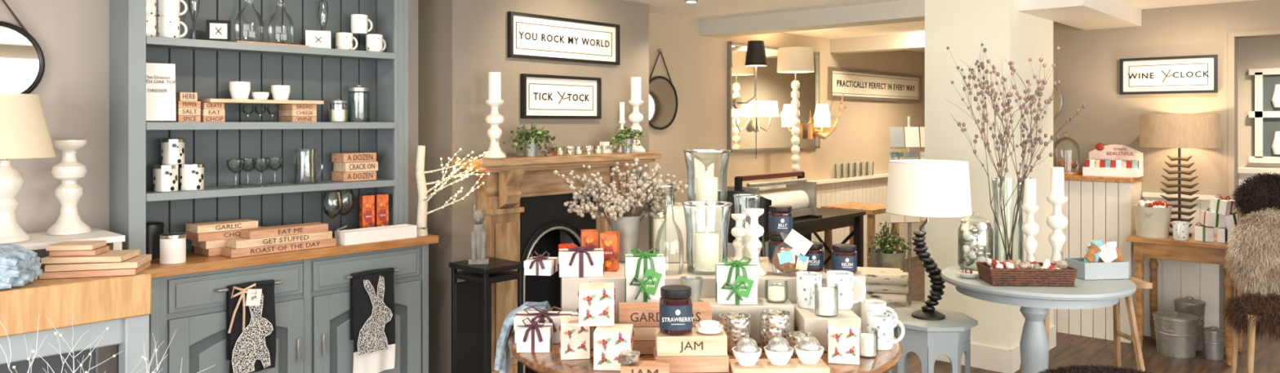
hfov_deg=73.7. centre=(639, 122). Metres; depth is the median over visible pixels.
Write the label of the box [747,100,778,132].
wall sconce
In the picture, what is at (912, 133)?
rack
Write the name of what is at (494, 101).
candlestick
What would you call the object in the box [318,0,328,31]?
champagne flute
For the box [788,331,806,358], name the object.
glass votive
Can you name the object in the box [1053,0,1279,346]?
wall
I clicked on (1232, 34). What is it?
trim
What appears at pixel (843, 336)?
gift box
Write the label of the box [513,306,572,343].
gift box
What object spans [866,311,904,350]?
mug
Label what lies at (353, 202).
wine glass
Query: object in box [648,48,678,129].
round wall mirror
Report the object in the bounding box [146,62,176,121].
price sign
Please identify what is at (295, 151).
glass tankard
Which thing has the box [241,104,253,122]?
wine glass
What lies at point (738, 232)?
candlestick
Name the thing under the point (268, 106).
wine glass
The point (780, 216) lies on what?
jam jar
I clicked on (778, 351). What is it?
bowl
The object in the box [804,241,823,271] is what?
jam jar
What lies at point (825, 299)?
glass candle
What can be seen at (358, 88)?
glass jar
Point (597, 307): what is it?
gift box
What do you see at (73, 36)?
wall
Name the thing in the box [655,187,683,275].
glass carafe
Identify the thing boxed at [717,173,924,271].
wainscoting
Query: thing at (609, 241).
box
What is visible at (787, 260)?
bag
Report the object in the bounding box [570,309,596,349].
gift box
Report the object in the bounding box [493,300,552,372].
scarf
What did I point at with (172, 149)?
tin
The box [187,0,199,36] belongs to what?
champagne flute
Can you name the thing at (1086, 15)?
beam
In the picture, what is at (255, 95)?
ceramic bowl
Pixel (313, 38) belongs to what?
card
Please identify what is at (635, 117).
candlestick
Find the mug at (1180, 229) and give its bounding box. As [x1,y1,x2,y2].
[1172,221,1189,240]
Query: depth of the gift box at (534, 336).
2.78 m
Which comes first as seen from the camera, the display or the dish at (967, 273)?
the dish at (967, 273)
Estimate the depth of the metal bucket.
5.53 m
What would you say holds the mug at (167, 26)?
on the dresser
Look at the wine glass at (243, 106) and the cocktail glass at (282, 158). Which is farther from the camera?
the cocktail glass at (282, 158)
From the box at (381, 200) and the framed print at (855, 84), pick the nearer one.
the box at (381, 200)
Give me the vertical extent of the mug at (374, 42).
0.095 m
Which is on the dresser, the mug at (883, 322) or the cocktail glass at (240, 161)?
the cocktail glass at (240, 161)
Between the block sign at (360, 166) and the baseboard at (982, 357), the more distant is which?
the baseboard at (982, 357)
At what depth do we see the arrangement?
3.36 m
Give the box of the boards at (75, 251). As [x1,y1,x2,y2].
[40,240,139,264]
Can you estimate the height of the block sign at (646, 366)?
0.048 m
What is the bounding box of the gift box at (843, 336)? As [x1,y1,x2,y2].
[826,320,860,364]
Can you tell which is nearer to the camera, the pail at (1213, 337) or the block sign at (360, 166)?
the block sign at (360, 166)
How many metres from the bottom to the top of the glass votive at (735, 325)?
0.115 m
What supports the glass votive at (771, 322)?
on the display table at (551, 362)
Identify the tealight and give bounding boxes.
[617,350,642,366]
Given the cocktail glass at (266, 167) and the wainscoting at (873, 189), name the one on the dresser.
the cocktail glass at (266, 167)
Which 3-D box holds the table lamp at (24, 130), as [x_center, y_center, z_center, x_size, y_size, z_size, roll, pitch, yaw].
[-2.350,0.167,3.159,0.310,0.545,0.310,0,0,42]
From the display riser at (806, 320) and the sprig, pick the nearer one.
the display riser at (806, 320)
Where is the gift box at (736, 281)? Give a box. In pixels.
[715,256,758,304]
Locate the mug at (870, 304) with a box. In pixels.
[860,298,897,333]
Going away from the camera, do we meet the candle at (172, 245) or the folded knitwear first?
the folded knitwear
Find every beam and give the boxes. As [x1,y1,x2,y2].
[699,0,924,37]
[830,32,924,53]
[1017,0,1141,30]
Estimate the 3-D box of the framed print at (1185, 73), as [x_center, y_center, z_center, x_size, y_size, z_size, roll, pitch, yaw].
[3.651,-0.328,5.908,0.580,0.255,0.034,0,0,42]
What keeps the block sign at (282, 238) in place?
on the dresser
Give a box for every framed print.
[507,11,619,65]
[520,73,601,119]
[827,66,922,102]
[1120,54,1217,94]
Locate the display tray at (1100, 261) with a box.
[1065,239,1128,279]
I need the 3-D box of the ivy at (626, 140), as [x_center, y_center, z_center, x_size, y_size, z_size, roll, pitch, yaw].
[-0.077,0.107,5.251,0.172,0.164,0.268,0,0,42]
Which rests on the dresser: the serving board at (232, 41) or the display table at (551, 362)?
the serving board at (232, 41)
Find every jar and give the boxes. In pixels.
[328,98,347,122]
[347,84,369,122]
[659,284,693,335]
[768,204,792,235]
[768,234,792,262]
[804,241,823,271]
[831,243,857,273]
[957,212,993,271]
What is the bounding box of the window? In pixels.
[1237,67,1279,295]
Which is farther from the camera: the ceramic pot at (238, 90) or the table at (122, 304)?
the ceramic pot at (238, 90)
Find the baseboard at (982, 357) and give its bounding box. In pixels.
[936,324,1056,372]
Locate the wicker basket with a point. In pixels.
(993, 272)
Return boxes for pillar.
[924,0,1053,350]
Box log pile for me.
[857,266,908,311]
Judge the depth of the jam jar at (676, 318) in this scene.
2.56 m
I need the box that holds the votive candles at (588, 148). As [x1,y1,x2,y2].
[555,145,602,155]
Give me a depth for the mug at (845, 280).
2.91 m
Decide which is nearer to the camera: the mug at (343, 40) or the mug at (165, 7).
the mug at (165, 7)
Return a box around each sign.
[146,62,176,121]
[166,92,200,122]
[184,218,262,256]
[191,102,224,122]
[221,222,336,257]
[279,103,316,122]
[331,151,377,182]
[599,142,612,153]
[618,302,711,355]
[620,360,669,372]
[653,328,728,372]
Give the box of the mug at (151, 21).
[146,15,158,36]
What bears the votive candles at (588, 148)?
on the fireplace surround
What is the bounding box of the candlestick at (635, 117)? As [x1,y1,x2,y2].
[628,76,644,152]
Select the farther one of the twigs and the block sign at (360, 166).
the block sign at (360, 166)
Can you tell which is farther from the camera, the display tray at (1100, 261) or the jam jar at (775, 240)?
the display tray at (1100, 261)
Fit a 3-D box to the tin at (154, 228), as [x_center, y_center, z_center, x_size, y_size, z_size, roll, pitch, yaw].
[-2.096,0.504,3.650,0.104,0.150,0.104,0,0,42]
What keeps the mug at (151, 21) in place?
on the dresser
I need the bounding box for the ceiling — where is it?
[626,0,1257,53]
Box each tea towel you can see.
[226,280,275,372]
[350,267,395,372]
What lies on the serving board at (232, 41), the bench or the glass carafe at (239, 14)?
the glass carafe at (239, 14)
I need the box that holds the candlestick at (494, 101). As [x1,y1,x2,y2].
[483,70,506,158]
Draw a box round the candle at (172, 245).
[159,231,186,264]
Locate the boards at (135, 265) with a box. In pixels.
[39,254,151,279]
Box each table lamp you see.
[0,93,55,244]
[777,46,814,179]
[884,159,972,320]
[1139,113,1221,236]
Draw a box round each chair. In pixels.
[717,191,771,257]
[1219,171,1279,372]
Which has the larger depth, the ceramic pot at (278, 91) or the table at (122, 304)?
the ceramic pot at (278, 91)
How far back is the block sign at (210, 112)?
3.77 m
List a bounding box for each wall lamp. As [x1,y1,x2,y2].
[732,40,767,158]
[808,93,846,139]
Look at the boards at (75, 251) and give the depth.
3.05 m
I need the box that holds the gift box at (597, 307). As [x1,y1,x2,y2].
[577,281,615,326]
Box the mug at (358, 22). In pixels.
[350,13,373,34]
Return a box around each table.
[0,259,151,372]
[508,309,902,372]
[728,208,865,266]
[821,202,899,270]
[886,307,977,372]
[940,263,1136,372]
[1126,231,1244,365]
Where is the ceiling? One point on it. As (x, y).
(702, 10)
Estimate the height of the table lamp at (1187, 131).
0.805 m
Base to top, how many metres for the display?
0.230 m
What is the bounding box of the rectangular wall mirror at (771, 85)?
[727,40,819,151]
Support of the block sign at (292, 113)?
on the dresser
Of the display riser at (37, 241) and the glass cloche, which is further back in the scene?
the glass cloche
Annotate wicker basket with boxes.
[976,258,1077,286]
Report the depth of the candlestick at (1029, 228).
4.19 m
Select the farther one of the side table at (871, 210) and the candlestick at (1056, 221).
the side table at (871, 210)
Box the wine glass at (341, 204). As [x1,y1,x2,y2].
[321,191,343,238]
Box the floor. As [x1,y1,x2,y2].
[525,256,1279,372]
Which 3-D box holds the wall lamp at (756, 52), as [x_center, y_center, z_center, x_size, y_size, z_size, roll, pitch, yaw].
[0.908,-0.185,6.927,0.240,0.950,0.210,0,0,42]
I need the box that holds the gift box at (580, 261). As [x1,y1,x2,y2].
[558,242,604,277]
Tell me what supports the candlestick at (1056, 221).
on the round pedestal table at (1035, 301)
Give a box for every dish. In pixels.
[695,320,723,334]
[956,269,978,278]
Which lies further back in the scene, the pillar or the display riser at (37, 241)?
the pillar
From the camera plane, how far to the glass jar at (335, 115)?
4.22 m
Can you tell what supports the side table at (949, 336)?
on the floor
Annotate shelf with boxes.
[1064,174,1142,182]
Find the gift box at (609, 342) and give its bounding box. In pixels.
[592,324,634,370]
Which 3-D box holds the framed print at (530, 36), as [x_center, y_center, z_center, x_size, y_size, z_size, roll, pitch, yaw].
[-0.441,-0.499,5.163,0.034,0.259,0.896,0,0,42]
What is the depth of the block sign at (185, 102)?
3.69 m
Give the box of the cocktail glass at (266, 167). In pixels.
[252,158,270,186]
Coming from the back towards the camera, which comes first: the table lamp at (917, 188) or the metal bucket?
the metal bucket
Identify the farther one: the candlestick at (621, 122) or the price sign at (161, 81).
the candlestick at (621, 122)
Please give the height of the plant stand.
0.782 m
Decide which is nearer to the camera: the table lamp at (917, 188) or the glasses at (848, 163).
the table lamp at (917, 188)
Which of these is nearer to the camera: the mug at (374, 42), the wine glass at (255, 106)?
the wine glass at (255, 106)
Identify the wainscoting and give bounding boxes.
[1053,180,1141,343]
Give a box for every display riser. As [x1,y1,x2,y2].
[3,227,124,250]
[561,202,865,351]
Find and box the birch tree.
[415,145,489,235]
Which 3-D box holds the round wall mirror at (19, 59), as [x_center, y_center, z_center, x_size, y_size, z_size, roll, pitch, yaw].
[-2.512,-0.302,3.325,0.025,0.463,0.328,0,0,42]
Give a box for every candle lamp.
[646,183,676,262]
[681,200,732,275]
[683,149,731,204]
[733,193,760,262]
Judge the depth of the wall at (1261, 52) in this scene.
6.88 m
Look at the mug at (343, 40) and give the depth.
4.27 m
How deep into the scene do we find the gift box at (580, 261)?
3.04 m
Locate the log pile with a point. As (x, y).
(891, 286)
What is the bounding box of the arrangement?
[552,157,689,262]
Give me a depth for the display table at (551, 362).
2.68 m
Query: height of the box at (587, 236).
0.140 m
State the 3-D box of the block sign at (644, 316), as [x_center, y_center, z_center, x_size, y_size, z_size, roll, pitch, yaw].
[0.085,0.674,2.800,0.310,0.148,0.101,0,0,-2]
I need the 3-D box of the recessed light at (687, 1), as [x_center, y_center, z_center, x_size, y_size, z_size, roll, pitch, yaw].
[0.336,-0.794,5.604,0.090,0.008,0.090,0,0,42]
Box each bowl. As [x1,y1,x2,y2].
[251,92,269,99]
[732,333,761,366]
[764,333,793,365]
[794,332,824,364]
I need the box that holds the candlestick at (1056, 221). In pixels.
[1045,166,1068,262]
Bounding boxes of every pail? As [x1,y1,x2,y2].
[680,275,702,302]
[1152,311,1199,358]
[1173,296,1205,351]
[1201,326,1225,360]
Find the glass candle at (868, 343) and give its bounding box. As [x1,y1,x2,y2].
[859,328,878,358]
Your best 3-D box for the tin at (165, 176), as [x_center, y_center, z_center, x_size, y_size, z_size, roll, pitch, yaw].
[-2.039,0.236,3.668,0.100,0.115,0.100,0,0,42]
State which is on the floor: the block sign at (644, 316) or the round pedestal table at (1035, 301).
the round pedestal table at (1035, 301)
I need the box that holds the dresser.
[109,0,438,372]
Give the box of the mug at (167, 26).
[157,16,187,38]
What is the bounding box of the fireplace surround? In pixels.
[451,151,662,372]
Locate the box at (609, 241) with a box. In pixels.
[600,231,619,271]
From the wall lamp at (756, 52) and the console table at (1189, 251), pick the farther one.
the wall lamp at (756, 52)
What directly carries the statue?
on the plant stand
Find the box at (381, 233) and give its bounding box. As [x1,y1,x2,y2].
[334,223,417,245]
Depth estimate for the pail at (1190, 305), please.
5.60 m
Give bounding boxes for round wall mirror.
[0,0,44,93]
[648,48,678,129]
[1053,84,1063,119]
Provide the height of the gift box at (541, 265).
0.082 m
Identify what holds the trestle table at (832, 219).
on the floor
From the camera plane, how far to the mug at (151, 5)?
3.61 m
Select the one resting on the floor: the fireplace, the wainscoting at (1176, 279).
the fireplace
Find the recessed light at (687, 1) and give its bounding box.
[684,0,697,3]
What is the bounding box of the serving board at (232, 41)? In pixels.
[231,40,309,46]
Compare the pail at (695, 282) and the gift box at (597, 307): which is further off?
the pail at (695, 282)
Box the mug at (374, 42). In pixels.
[365,34,386,52]
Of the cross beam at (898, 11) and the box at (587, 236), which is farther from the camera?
the cross beam at (898, 11)
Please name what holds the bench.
on the floor
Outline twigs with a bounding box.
[0,312,215,372]
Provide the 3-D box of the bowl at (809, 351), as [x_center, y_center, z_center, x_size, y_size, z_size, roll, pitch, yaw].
[0.514,0.684,2.595,0.090,0.089,0.090,0,0,42]
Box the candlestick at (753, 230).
[744,208,766,275]
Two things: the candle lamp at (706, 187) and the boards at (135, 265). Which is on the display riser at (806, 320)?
the candle lamp at (706, 187)
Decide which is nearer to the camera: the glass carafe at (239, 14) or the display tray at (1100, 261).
the glass carafe at (239, 14)
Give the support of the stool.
on the floor
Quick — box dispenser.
[727,171,822,217]
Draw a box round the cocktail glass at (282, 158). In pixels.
[266,157,284,184]
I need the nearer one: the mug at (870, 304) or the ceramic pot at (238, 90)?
the mug at (870, 304)
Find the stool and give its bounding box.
[1039,364,1156,372]
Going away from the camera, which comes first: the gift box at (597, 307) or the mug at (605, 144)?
the gift box at (597, 307)
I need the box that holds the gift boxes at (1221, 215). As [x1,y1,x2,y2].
[1194,194,1244,244]
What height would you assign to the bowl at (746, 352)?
0.089 m
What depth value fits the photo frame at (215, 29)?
3.81 m
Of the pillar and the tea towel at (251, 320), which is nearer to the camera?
the tea towel at (251, 320)
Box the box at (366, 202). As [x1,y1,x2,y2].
[359,194,374,227]
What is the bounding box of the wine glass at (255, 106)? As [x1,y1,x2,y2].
[253,104,266,122]
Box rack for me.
[888,116,924,307]
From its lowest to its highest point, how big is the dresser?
2.290 m
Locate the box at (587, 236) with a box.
[580,229,598,248]
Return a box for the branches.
[946,43,1093,262]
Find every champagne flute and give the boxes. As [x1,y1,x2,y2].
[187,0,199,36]
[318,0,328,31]
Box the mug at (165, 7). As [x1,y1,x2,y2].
[157,0,187,17]
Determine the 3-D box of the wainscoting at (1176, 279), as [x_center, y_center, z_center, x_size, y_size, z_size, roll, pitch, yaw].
[3.702,0.995,5.848,0.445,1.010,0.050,0,0,42]
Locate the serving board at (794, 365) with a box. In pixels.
[728,358,830,372]
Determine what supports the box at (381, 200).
on the dresser
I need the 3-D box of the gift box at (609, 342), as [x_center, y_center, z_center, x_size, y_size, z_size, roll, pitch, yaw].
[-0.081,0.689,2.630,0.121,0.121,0.121,0,0,4]
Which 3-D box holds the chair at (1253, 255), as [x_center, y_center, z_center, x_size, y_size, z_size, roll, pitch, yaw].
[3.574,0.891,4.763,0.587,1.219,0.614,0,0,13]
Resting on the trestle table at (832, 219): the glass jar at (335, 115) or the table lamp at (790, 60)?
the table lamp at (790, 60)
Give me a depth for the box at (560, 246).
3.22 m
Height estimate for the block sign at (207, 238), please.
0.134 m
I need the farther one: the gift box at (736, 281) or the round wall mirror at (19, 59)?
the round wall mirror at (19, 59)
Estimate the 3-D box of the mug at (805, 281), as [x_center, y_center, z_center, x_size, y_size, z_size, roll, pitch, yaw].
[0.591,0.582,2.946,0.088,0.115,0.117,0,0,-18]
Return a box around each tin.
[146,221,164,259]
[152,164,178,191]
[160,137,185,164]
[178,162,204,190]
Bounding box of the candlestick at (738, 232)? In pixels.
[731,213,746,262]
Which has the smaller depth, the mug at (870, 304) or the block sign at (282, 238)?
the mug at (870, 304)
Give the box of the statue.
[468,204,488,264]
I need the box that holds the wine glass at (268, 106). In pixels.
[266,105,278,122]
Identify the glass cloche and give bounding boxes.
[1053,132,1082,174]
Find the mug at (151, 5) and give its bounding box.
[146,0,158,16]
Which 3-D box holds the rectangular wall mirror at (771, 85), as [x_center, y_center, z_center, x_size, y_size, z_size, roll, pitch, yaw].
[1.195,-0.210,7.455,0.030,0.900,1.412,0,0,42]
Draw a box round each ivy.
[502,122,555,156]
[606,126,644,153]
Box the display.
[1082,142,1143,177]
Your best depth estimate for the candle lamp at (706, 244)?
3.14 m
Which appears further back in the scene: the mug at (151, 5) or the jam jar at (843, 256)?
the mug at (151, 5)
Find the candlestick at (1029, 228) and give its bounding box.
[1021,178,1039,262]
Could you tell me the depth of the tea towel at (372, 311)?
4.07 m
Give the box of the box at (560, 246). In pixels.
[558,244,576,250]
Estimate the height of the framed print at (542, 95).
0.258 m
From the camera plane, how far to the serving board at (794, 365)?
2.54 m
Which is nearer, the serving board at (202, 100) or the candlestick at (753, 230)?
the candlestick at (753, 230)
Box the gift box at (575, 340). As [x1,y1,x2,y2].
[559,316,591,359]
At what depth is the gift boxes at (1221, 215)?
5.32 m
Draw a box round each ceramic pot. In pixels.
[229,81,250,99]
[271,84,290,100]
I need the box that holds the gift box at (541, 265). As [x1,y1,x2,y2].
[524,250,558,275]
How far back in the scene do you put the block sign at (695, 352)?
2.55 m
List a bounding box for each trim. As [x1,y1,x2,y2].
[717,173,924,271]
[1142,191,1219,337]
[1228,29,1279,277]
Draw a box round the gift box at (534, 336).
[515,317,552,352]
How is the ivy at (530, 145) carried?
on the fireplace surround
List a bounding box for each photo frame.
[205,19,231,41]
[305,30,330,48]
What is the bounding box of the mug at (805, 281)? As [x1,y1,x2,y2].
[795,271,822,309]
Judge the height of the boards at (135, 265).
0.046 m
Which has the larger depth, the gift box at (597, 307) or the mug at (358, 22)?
the mug at (358, 22)
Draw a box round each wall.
[0,0,924,372]
[417,0,648,372]
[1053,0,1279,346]
[1237,35,1279,186]
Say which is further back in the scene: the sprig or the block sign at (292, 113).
the sprig
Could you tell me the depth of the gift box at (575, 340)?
2.69 m
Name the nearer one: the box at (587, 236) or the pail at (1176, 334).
the box at (587, 236)
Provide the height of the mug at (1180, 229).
0.115 m
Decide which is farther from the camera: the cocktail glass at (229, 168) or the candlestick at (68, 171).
the cocktail glass at (229, 168)
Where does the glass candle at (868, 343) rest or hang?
on the display table at (551, 362)
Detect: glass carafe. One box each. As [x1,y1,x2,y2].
[234,0,263,42]
[267,0,293,44]
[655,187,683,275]
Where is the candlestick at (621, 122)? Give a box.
[617,102,626,151]
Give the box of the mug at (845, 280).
[826,270,866,310]
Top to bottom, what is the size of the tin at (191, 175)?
0.115 m
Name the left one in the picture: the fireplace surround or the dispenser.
the fireplace surround
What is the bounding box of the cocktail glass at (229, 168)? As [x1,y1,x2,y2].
[226,159,245,187]
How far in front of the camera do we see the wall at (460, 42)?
4.74 m
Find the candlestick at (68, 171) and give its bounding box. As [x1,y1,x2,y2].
[46,139,91,235]
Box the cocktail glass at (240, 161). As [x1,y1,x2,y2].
[238,158,257,186]
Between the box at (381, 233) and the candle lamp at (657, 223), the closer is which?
the candle lamp at (657, 223)
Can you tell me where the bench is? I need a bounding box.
[1018,275,1152,372]
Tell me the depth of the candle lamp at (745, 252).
3.38 m
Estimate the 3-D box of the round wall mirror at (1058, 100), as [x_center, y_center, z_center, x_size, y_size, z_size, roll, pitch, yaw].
[3.010,-0.160,6.466,0.368,0.368,0.024,0,0,42]
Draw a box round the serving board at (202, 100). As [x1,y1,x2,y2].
[197,98,324,104]
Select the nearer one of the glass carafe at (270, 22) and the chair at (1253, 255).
the glass carafe at (270, 22)
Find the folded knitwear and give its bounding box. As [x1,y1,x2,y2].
[0,244,42,289]
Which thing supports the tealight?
on the block sign at (646, 366)
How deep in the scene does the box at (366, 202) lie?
4.32 m
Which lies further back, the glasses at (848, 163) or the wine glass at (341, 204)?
the glasses at (848, 163)
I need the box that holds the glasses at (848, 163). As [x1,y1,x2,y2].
[835,161,873,178]
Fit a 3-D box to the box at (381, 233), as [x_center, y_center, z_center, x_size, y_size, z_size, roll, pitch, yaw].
[-1.298,0.535,4.185,0.100,0.089,0.409,0,0,42]
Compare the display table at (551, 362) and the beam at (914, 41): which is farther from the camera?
the beam at (914, 41)
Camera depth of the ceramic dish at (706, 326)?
2.57 m
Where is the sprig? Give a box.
[538,146,559,155]
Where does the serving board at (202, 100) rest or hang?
on the block sign at (292, 113)
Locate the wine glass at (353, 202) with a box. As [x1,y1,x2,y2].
[333,189,355,229]
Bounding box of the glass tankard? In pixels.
[293,148,323,183]
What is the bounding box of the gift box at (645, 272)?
[625,247,665,302]
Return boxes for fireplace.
[520,192,595,372]
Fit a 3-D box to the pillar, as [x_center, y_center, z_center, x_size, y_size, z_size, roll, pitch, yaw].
[2.296,0.350,5.589,0.527,2.299,0.840,0,0,42]
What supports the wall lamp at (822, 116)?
attached to the wall at (73, 36)
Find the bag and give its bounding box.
[771,229,813,274]
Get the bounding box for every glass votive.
[718,312,751,354]
[759,309,791,351]
[764,280,788,303]
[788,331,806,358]
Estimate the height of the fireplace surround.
1.310 m
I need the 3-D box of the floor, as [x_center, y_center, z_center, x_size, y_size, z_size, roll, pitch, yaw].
[1.907,1.550,3.329,6.920,0.100,12.800,0,0,42]
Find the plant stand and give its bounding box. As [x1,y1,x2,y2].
[448,257,524,372]
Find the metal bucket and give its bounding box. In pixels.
[1132,199,1172,238]
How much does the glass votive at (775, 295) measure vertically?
0.070 m
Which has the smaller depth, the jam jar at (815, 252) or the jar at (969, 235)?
the jam jar at (815, 252)
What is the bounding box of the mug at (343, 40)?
[335,32,357,49]
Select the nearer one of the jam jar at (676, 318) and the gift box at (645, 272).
the jam jar at (676, 318)
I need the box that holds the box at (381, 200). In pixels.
[373,193,388,226]
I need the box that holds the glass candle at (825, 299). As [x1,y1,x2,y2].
[813,283,838,317]
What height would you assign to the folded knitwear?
0.138 m
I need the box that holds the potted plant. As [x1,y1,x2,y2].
[866,221,911,272]

